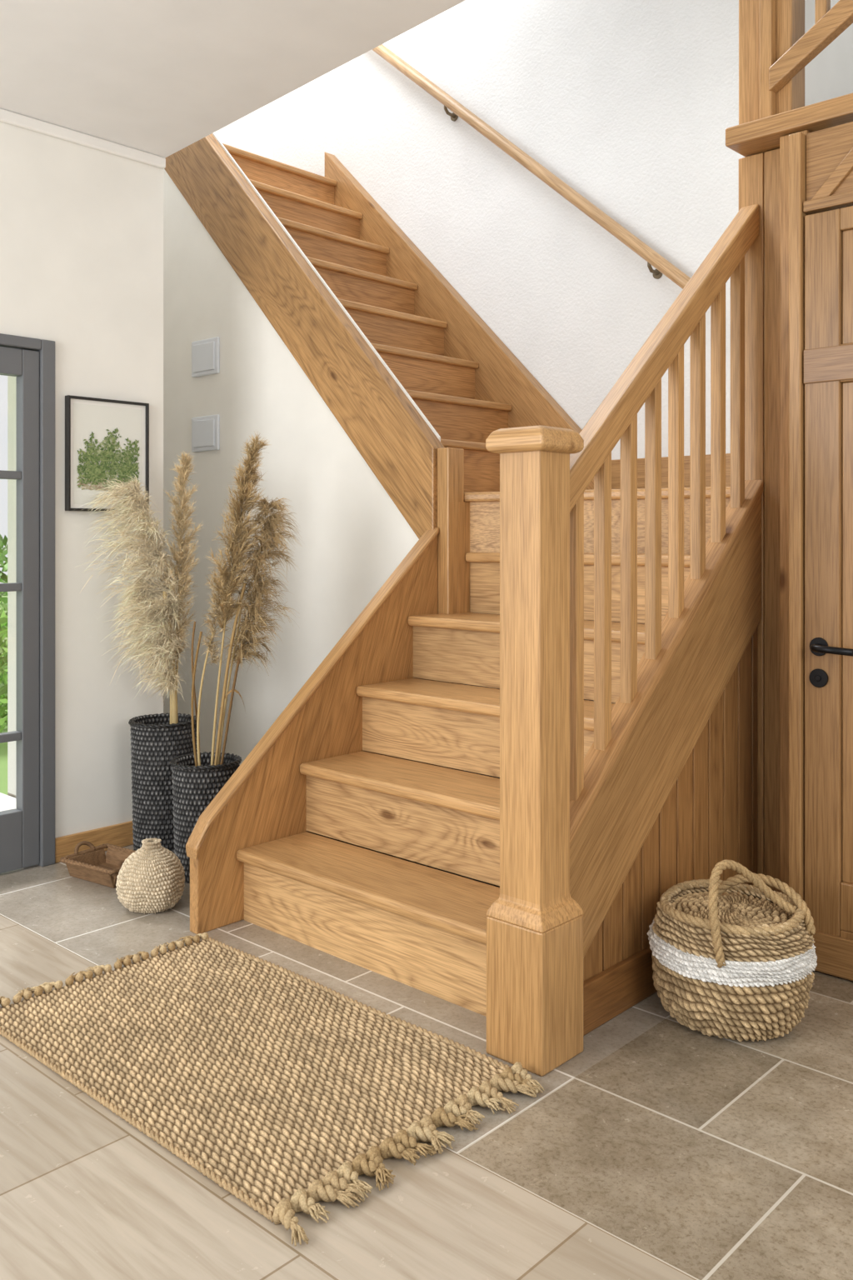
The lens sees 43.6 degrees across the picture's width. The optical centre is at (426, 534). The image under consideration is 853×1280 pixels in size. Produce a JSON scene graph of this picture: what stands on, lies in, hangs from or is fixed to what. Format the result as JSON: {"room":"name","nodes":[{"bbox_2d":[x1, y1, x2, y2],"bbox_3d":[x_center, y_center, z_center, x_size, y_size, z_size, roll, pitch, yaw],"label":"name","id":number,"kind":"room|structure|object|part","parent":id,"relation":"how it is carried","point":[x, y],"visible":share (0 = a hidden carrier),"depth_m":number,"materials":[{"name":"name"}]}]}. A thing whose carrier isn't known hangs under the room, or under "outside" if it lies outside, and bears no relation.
{"room":"entrance hall","nodes":[
{"label":"entrance hall","id":0,"kind":"room"},
{"bbox_2d":[7,375,15,794],"bbox_3d":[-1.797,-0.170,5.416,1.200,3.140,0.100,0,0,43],"label":"door glass","id":1,"kind":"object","parent":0,"point":[11,380],"depth_m":5.76,"materials":[{"name":"clear glass"}]},
{"bbox_2d":[0,121,163,837],"bbox_3d":[-3.243,-0.170,2.870,0.140,3.140,5.800,0,0,43],"label":"wall","id":2,"kind":"structure","parent":0,"point":[82,227],"depth_m":4.67,"materials":[{"name":"beige paint"}]},
{"bbox_2d":[0,333,54,873],"bbox_3d":[-2.016,0.290,4.176,0.165,2.220,1.121,0,0,43],"label":"door","id":3,"kind":"structure","parent":2,"relation":"in","point":[27,830],"depth_m":4.47,"materials":[{"name":"grey paint"}]},
{"bbox_2d":[0,108,165,169],"bbox_3d":[-3.183,-1.715,2.814,0.025,0.050,5.800,0,0,43],"label":"trim","id":4,"kind":"structure","parent":2,"relation":"attached to","point":[7,117],"depth_m":4.62,"materials":[{"name":"white paint"}]},
{"bbox_2d":[55,820,134,863],"bbox_3d":[-1.399,1.347,4.744,0.018,0.105,0.545,0,0,43],"label":"baseboard","id":5,"kind":"structure","parent":2,"relation":"attached to","point":[120,834],"depth_m":4.68,"materials":[{"name":"brown wood"}]},
{"bbox_2d":[65,395,149,511],"bbox_3d":[-1.409,-0.347,4.722,0.031,0.495,0.398,0,0,43],"label":"framed picture","id":6,"kind":"object","parent":2,"relation":"attached to","point":[107,439],"visible":0.92,"depth_m":4.69,"materials":[{"name":"paper"}]},
{"bbox_2d":[0,0,465,157],"bbox_3d":[-1.205,-1.920,0.980,8.100,0.360,5.800,0,0,43],"label":"ceiling","id":7,"kind":"structure","parent":0,"point":[158,77],"depth_m":3.87,"materials":[{"name":"paint"}]},
{"bbox_2d":[231,101,273,159],"bbox_3d":[-1.555,-1.300,6.487,0.100,5.400,1.800,0,0,43],"label":"wall","id":8,"kind":"structure","parent":0,"point":[253,132],"depth_m":6.91,"materials":[{"name":"white paint"}]},
{"bbox_2d":[214,123,231,145],"bbox_3d":[-1.286,-3.070,6.674,0.040,1.860,0.140,0,0,43],"label":"wall","id":9,"kind":"structure","parent":8,"relation":"attached to","point":[224,134],"depth_m":6.67,"materials":[{"name":"white paint"}]},
{"bbox_2d":[163,168,419,764],"bbox_3d":[-0.822,-0.370,5.490,2.330,3.540,0.065,0,0,43],"label":"wall","id":10,"kind":"structure","parent":0,"point":[354,536],"depth_m":5.50,"materials":[{"name":"white paint"}]},
{"bbox_2d":[191,336,219,377],"bbox_3d":[-1.184,-0.953,5.765,0.250,0.195,0.024,0,0,43],"label":"wall switch","id":11,"kind":"object","parent":10,"relation":"attached to","point":[206,352],"visible":1,"depth_m":5.75,"materials":[{"name":"plastic"}]},
{"bbox_2d":[191,414,219,452],"bbox_3d":[-1.184,-0.543,5.765,0.250,0.190,0.024,0,0,43],"label":"wall switch","id":12,"kind":"object","parent":10,"relation":"attached to","point":[205,429],"visible":1,"depth_m":5.75,"materials":[{"name":"plastic"}]},
{"bbox_2d":[0,792,852,1279],"bbox_3d":[-0.593,1.460,1.641,8.100,0.120,7.600,0,0,43],"label":"floor","id":13,"kind":"structure","parent":0,"point":[664,1148],"depth_m":2.36,"materials":[{"name":"tile"}]},
{"bbox_2d":[60,840,135,888],"bbox_3d":[-1.297,1.342,4.367,0.361,0.115,0.253,0,0,34],"label":"wooden tray","id":14,"kind":"object","parent":13,"relation":"on","point":[92,865],"visible":0.65,"depth_m":4.42,"materials":[{"name":"brown wood"}]},
{"bbox_3d":[-1.431,1.310,4.458,0.037,0.050,0.105,0,0,34],"label":"handle","id":15,"kind":"part","parent":14,"relation":"part of","materials":[{"name":"brown wood"}]},
{"bbox_2d":[115,838,184,914],"bbox_3d":[-1.030,1.274,4.003,0.252,0.253,0.252,0,0,-41],"label":"woven vase","id":16,"kind":"object","parent":13,"relation":"on","point":[152,879],"visible":1,"depth_m":3.92,"materials":[{"name":"beige wicker"}]},
{"bbox_2d":[128,713,197,853],"bbox_3d":[-1.146,1.102,4.662,0.301,0.596,0.302,0,0,43],"label":"planter","id":17,"kind":"object","parent":13,"relation":"on","point":[156,742],"visible":0.59,"depth_m":4.54,"materials":[{"name":"black wicker"}]},
{"bbox_2d":[78,475,195,724],"bbox_3d":[-1.218,0.317,4.592,0.350,1.166,0.510,0,0,43],"label":"plant","id":18,"kind":"object","parent":17,"relation":"on","point":[140,510],"visible":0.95,"depth_m":4.61,"materials":[{"name":"beige plant"}]},
{"bbox_2d":[108,578,186,724],"bbox_3d":[-1.217,0.541,4.642,0.352,0.717,0.306,0,0,-2],"label":"plant","id":19,"kind":"object","parent":17,"relation":"on","point":[163,670],"visible":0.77,"depth_m":4.61,"materials":[{"name":"beige plant"}]},
{"bbox_2d":[155,450,202,691],"bbox_3d":[-1.090,0.266,4.709,0.234,1.269,0.223,0,0,13],"label":"plant","id":20,"kind":"object","parent":17,"relation":"on","point":[183,497],"visible":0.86,"depth_m":4.68,"materials":[{"name":"beige plant"}]},
{"bbox_2d":[170,751,242,883],"bbox_3d":[-0.906,1.160,4.385,0.288,0.480,0.288,0,0,-45],"label":"planter","id":21,"kind":"object","parent":13,"relation":"on","point":[194,787],"visible":0.46,"depth_m":4.27,"materials":[{"name":"black wicker"}]},
{"bbox_2d":[190,621,199,765],"bbox_3d":[-0.953,0.690,4.405,0.037,0.661,0.009,0,0,0],"label":"reed","id":22,"kind":"object","parent":21,"relation":"on","point":[194,623],"visible":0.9,"depth_m":4.40,"materials":[{"name":"beige plant"}]},
{"bbox_2d":[190,631,202,766],"bbox_3d":[-0.944,0.710,4.385,0.046,0.622,0.010,0,0,0],"label":"reed","id":23,"kind":"object","parent":21,"relation":"in","point":[201,632],"visible":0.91,"depth_m":4.38,"materials":[{"name":"beige plant"}]},
{"bbox_2d":[196,566,239,765],"bbox_3d":[-0.854,0.573,4.384,0.169,0.895,0.143,0,0,-22],"label":"plant","id":24,"kind":"object","parent":21,"relation":"on","point":[210,646],"visible":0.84,"depth_m":4.38,"materials":[{"name":"beige plant"}]},
{"bbox_2d":[214,582,246,765],"bbox_3d":[-0.810,0.610,4.385,0.142,0.822,0.013,0,0,0],"label":"reed","id":25,"kind":"object","parent":21,"relation":"in","point":[244,583],"visible":0.91,"depth_m":4.38,"materials":[{"name":"beige plant"}]},
{"bbox_2d":[216,689,245,719],"bbox_3d":[-0.813,0.769,4.385,0.144,0.264,0.010,0,0,0],"label":"dried leaf","id":26,"kind":"object","parent":21,"relation":"in","point":[235,690],"visible":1,"depth_m":4.38,"materials":[{"name":"beige plant"}]},
{"bbox_2d":[220,643,244,764],"bbox_3d":[-0.805,0.735,4.385,0.110,0.572,0.011,0,0,0],"label":"reed","id":27,"kind":"object","parent":21,"relation":"on","point":[238,658],"visible":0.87,"depth_m":4.38,"materials":[{"name":"beige plant"}]},
{"bbox_2d":[204,430,269,764],"bbox_3d":[-0.785,0.302,4.377,0.234,1.436,0.273,0,0,43],"label":"plant","id":28,"kind":"object","parent":21,"relation":"on","point":[244,489],"visible":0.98,"depth_m":4.37,"materials":[{"name":"beige plant"}]},
{"bbox_2d":[217,495,303,764],"bbox_3d":[-0.682,0.429,4.413,0.345,1.182,0.331,0,0,-25],"label":"plant","id":29,"kind":"object","parent":21,"relation":"on","point":[272,522],"visible":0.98,"depth_m":4.40,"materials":[{"name":"beige plant"}]},
{"bbox_2d":[0,932,544,1246],"bbox_3d":[-0.511,1.378,2.903,1.519,0.044,0.852,0,0,43],"label":"rug","id":30,"kind":"object","parent":13,"relation":"on","point":[280,1087],"visible":1,"depth_m":2.78,"materials":[{"name":"beige wicker"}]},
{"bbox_3d":[-0.803,1.391,2.627,1.355,0.018,0.018,0,0,43],"label":"border cord","id":31,"kind":"part","parent":30,"relation":"part of","materials":[{"name":"beige fabric"}]},
{"bbox_3d":[-0.258,1.391,3.215,1.355,0.018,0.025,0,0,43],"label":"border cord","id":32,"kind":"part","parent":30,"relation":"part of","materials":[{"name":"beige fabric"}]},
{"bbox_2d":[164,132,764,1076],"bbox_3d":[-0.369,-0.489,4.860,3.851,3.777,2.274,0,0,43],"label":"staircase","id":33,"kind":"structure","parent":13,"relation":"on","point":[524,516],"depth_m":3.65,"materials":[{"name":"brown wood"}]},
{"bbox_3d":[0.105,0.512,4.665,0.070,1.775,0.105,0,0,43],"label":"newel post","id":34,"kind":"part","parent":33,"relation":"part of","materials":[{"name":"brown wood"}]},
{"bbox_3d":[0.786,1.330,3.366,0.024,0.140,1.195,0,0,43],"label":"skirting","id":35,"kind":"part","parent":33,"relation":"part of","materials":[{"name":"brown wood"}]},
{"bbox_3d":[0.747,-0.593,3.383,0.075,1.172,1.222,0,0,43],"label":"handrail","id":36,"kind":"part","parent":33,"relation":"part of","materials":[{"name":"brown wood"}]},
{"bbox_3d":[0.759,0.841,3.387,0.048,1.118,1.200,0,0,43],"label":"panel","id":37,"kind":"part","parent":33,"relation":"part of","materials":[{"name":"brown wood"}]},
{"bbox_3d":[1.294,-0.272,4.834,1.125,0.176,0.050,0,0,43],"label":"skirting","id":38,"kind":"part","parent":33,"relation":"part of","materials":[{"name":"brown wood"}]},
{"bbox_2d":[647,860,817,1041],"bbox_3d":[0.885,1.158,3.091,0.469,0.484,0.469,0,0,-42],"label":"basket","id":39,"kind":"object","parent":13,"relation":"on","point":[733,959],"visible":1,"depth_m":2.93,"materials":[{"name":"beige wicker"}]},
{"bbox_3d":[0.882,1.087,3.091,0.347,0.032,0.347,0,0,43],"label":"lid","id":40,"kind":"part","parent":39,"relation":"part of","materials":[{"name":"beige wicker"}]},
{"bbox_3d":[0.894,1.044,2.990,0.323,0.254,0.105,0,0,-31],"label":"handle","id":41,"kind":"part","parent":39,"relation":"part of","materials":[{"name":"beige wicker"}]},
{"bbox_3d":[0.985,1.062,3.106,0.315,0.132,0.062,0,0,43],"label":"handle","id":42,"kind":"part","parent":39,"relation":"part of","materials":[{"name":"beige wicker"}]},
{"bbox_2d":[789,131,807,900],"bbox_3d":[1.244,0.050,3.513,0.042,2.700,0.155,0,0,43],"label":"trim","id":43,"kind":"structure","parent":13,"relation":"on","point":[797,141],"depth_m":3.46,"materials":[{"name":"brown wood"}]},
{"bbox_2d":[804,205,852,980],"bbox_3d":[1.581,0.182,3.103,1.000,2.425,0.118,0,0,43],"label":"door","id":44,"kind":"structure","parent":43,"relation":"attached to","point":[828,352],"depth_m":3.39,"materials":[{"name":"brown wood"}]},
{"bbox_3d":[1.586,-0.540,3.108,1.000,0.110,0.010,0,0,43],"label":"lock rail","id":45,"kind":"part","parent":44,"relation":"part of","materials":[{"name":"brown wood"}]},
{"bbox_3d":[1.275,0.362,3.347,0.142,0.028,0.060,0,0,43],"label":"lever","id":46,"kind":"part","parent":44,"relation":"part of","materials":[{"name":"black metal"}]},
{"bbox_3d":[1.605,0.070,3.128,0.766,2.060,0.020,0,0,43],"label":"panel","id":47,"kind":"part","parent":44,"relation":"part of","materials":[{"name":"brown wood"}]},
{"bbox_2d":[273,0,745,778],"bbox_3d":[1.976,-1.300,4.338,8.000,5.400,0.150,0,0,43],"label":"wall","id":48,"kind":"structure","parent":0,"point":[631,104],"depth_m":5.44,"materials":[{"name":"paint"}]},
{"bbox_2d":[371,44,690,289],"bbox_3d":[0.392,-2.076,5.630,2.459,2.094,0.109,0,0,43],"label":"wall handrail","id":49,"kind":"object","parent":48,"relation":"attached to","point":[651,256],"visible":0.81,"depth_m":5.39,"materials":[{"name":"brown wood"}]},
{"bbox_2d":[805,0,852,105],"bbox_3d":[1.508,-1.300,4.186,0.100,5.400,0.710,0,0,43],"label":"wall","id":50,"kind":"structure","parent":0,"point":[829,75],"depth_m":4.20,"materials":[{"name":"white paint"}]},
{"bbox_2d":[739,152,764,874],"bbox_3d":[1.204,0.020,3.876,0.095,2.760,0.118,0,0,43],"label":"wooden post","id":51,"kind":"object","parent":50,"relation":"attached to","point":[751,167],"depth_m":3.81,"materials":[{"name":"brown wood"}]},
{"bbox_2d":[760,0,775,119],"bbox_3d":[1.204,-2.018,3.766,0.045,1.165,0.040,0,0,43],"label":"trim","id":52,"kind":"structure","parent":50,"relation":"attached to","point":[767,7],"depth_m":3.75,"materials":[{"name":"brown wood"}]},
{"bbox_2d":[764,148,779,892],"bbox_3d":[1.271,0.020,3.800,0.102,2.760,0.098,0,0,43],"label":"trim","id":53,"kind":"structure","parent":50,"relation":"attached to","point":[772,158],"depth_m":3.78,"materials":[{"name":"brown wood"}]},
{"bbox_2d":[739,0,804,124],"bbox_3d":[1.242,-2.018,3.841,0.200,1.165,0.118,0,0,43],"label":"trim","id":54,"kind":"structure","parent":50,"relation":"attached to","point":[790,14],"depth_m":3.81,"materials":[{"name":"brown wood"}]},
{"bbox_2d":[725,92,852,156],"bbox_3d":[1.686,-1.397,3.353,1.485,0.065,0.270,0,0,43],"label":"trim","id":55,"kind":"structure","parent":50,"relation":"attached to","point":[762,135],"depth_m":3.62,"materials":[{"name":"brown wood"}]},
{"bbox_2d":[780,130,810,895],"bbox_3d":[1.312,0.020,3.693,0.097,2.760,0.200,0,0,43],"label":"trim","id":56,"kind":"structure","parent":50,"relation":"attached to","point":[784,141],"depth_m":3.64,"materials":[{"name":"brown wood"}]},
{"bbox_2d":[769,0,852,93],"bbox_3d":[1.492,-1.825,3.492,0.760,0.546,0.050,0,0,43],"label":"trim","id":57,"kind":"structure","parent":50,"relation":"attached to","point":[838,18],"depth_m":3.63,"materials":[{"name":"brown wood"}]},
{"bbox_2d":[815,0,830,24],"bbox_3d":[1.349,-2.150,3.632,0.040,0.900,0.040,0,0,43],"label":"trim","id":58,"kind":"structure","parent":50,"relation":"attached to","point":[822,7],"depth_m":3.62,"materials":[{"name":"brown wood"}]},
{"bbox_3d":[3.098,-0.170,1.812,2.920,3.140,0.130,0,0,43],"label":"wall door","id":59,"kind":"structure","parent":0,"visible":0},
{"bbox_2d":[803,121,852,214],"bbox_3d":[1.630,-1.170,3.135,1.032,0.260,0.105,0,0,43],"label":"wood panel","id":60,"kind":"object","parent":59,"relation":"attached to","point":[827,148],"depth_m":3.41,"materials":[{"name":"brown wood"}]},
{"bbox_2d":[810,147,852,199],"bbox_3d":[1.336,-1.175,3.361,0.287,0.230,0.016,0,0,43],"label":"trim","id":61,"kind":"structure","parent":60,"relation":"on","point":[845,167],"depth_m":3.38,"materials":[{"name":"brown wood"}]},
{"label":"outside","id":62,"kind":"structure","parent":0,"visible":0},
{"bbox_2d":[0,591,7,794],"bbox_3d":[-9.898,1.580,14.630,25.590,0.240,32.000,0,0,43],"label":"ground","id":63,"kind":"structure","parent":62,"point":[3,746],"depth_m":6.81,"materials":[{"name":"green plant"}]},
{"bbox_2d":[0,600,7,733],"bbox_3d":[-3.502,0.971,8.012,1.837,1.008,2.066,0,0,43],"label":"bush","id":64,"kind":"object","parent":63,"relation":"on","point":[3,617],"visible":0.07,"depth_m":7.67,"materials":[{"name":"green plant"}]},
{"bbox_2d":[0,534,7,685],"bbox_3d":[-4.173,0.729,10.805,2.467,1.539,3.108,0,0,43],"label":"bush","id":65,"kind":"object","parent":63,"relation":"on","point":[3,552],"visible":0.02,"depth_m":10.66,"materials":[{"name":"green plant"}]},
{"bbox_2d":[0,792,15,811],"bbox_3d":[-3.123,1.435,4.729,2.190,0.050,2.690,0,0,43],"label":"terrace","id":66,"kind":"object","parent":63,"relation":"on","point":[7,802],"visible":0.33,"depth_m":5.60,"materials":[{"name":"white"}]}
]}

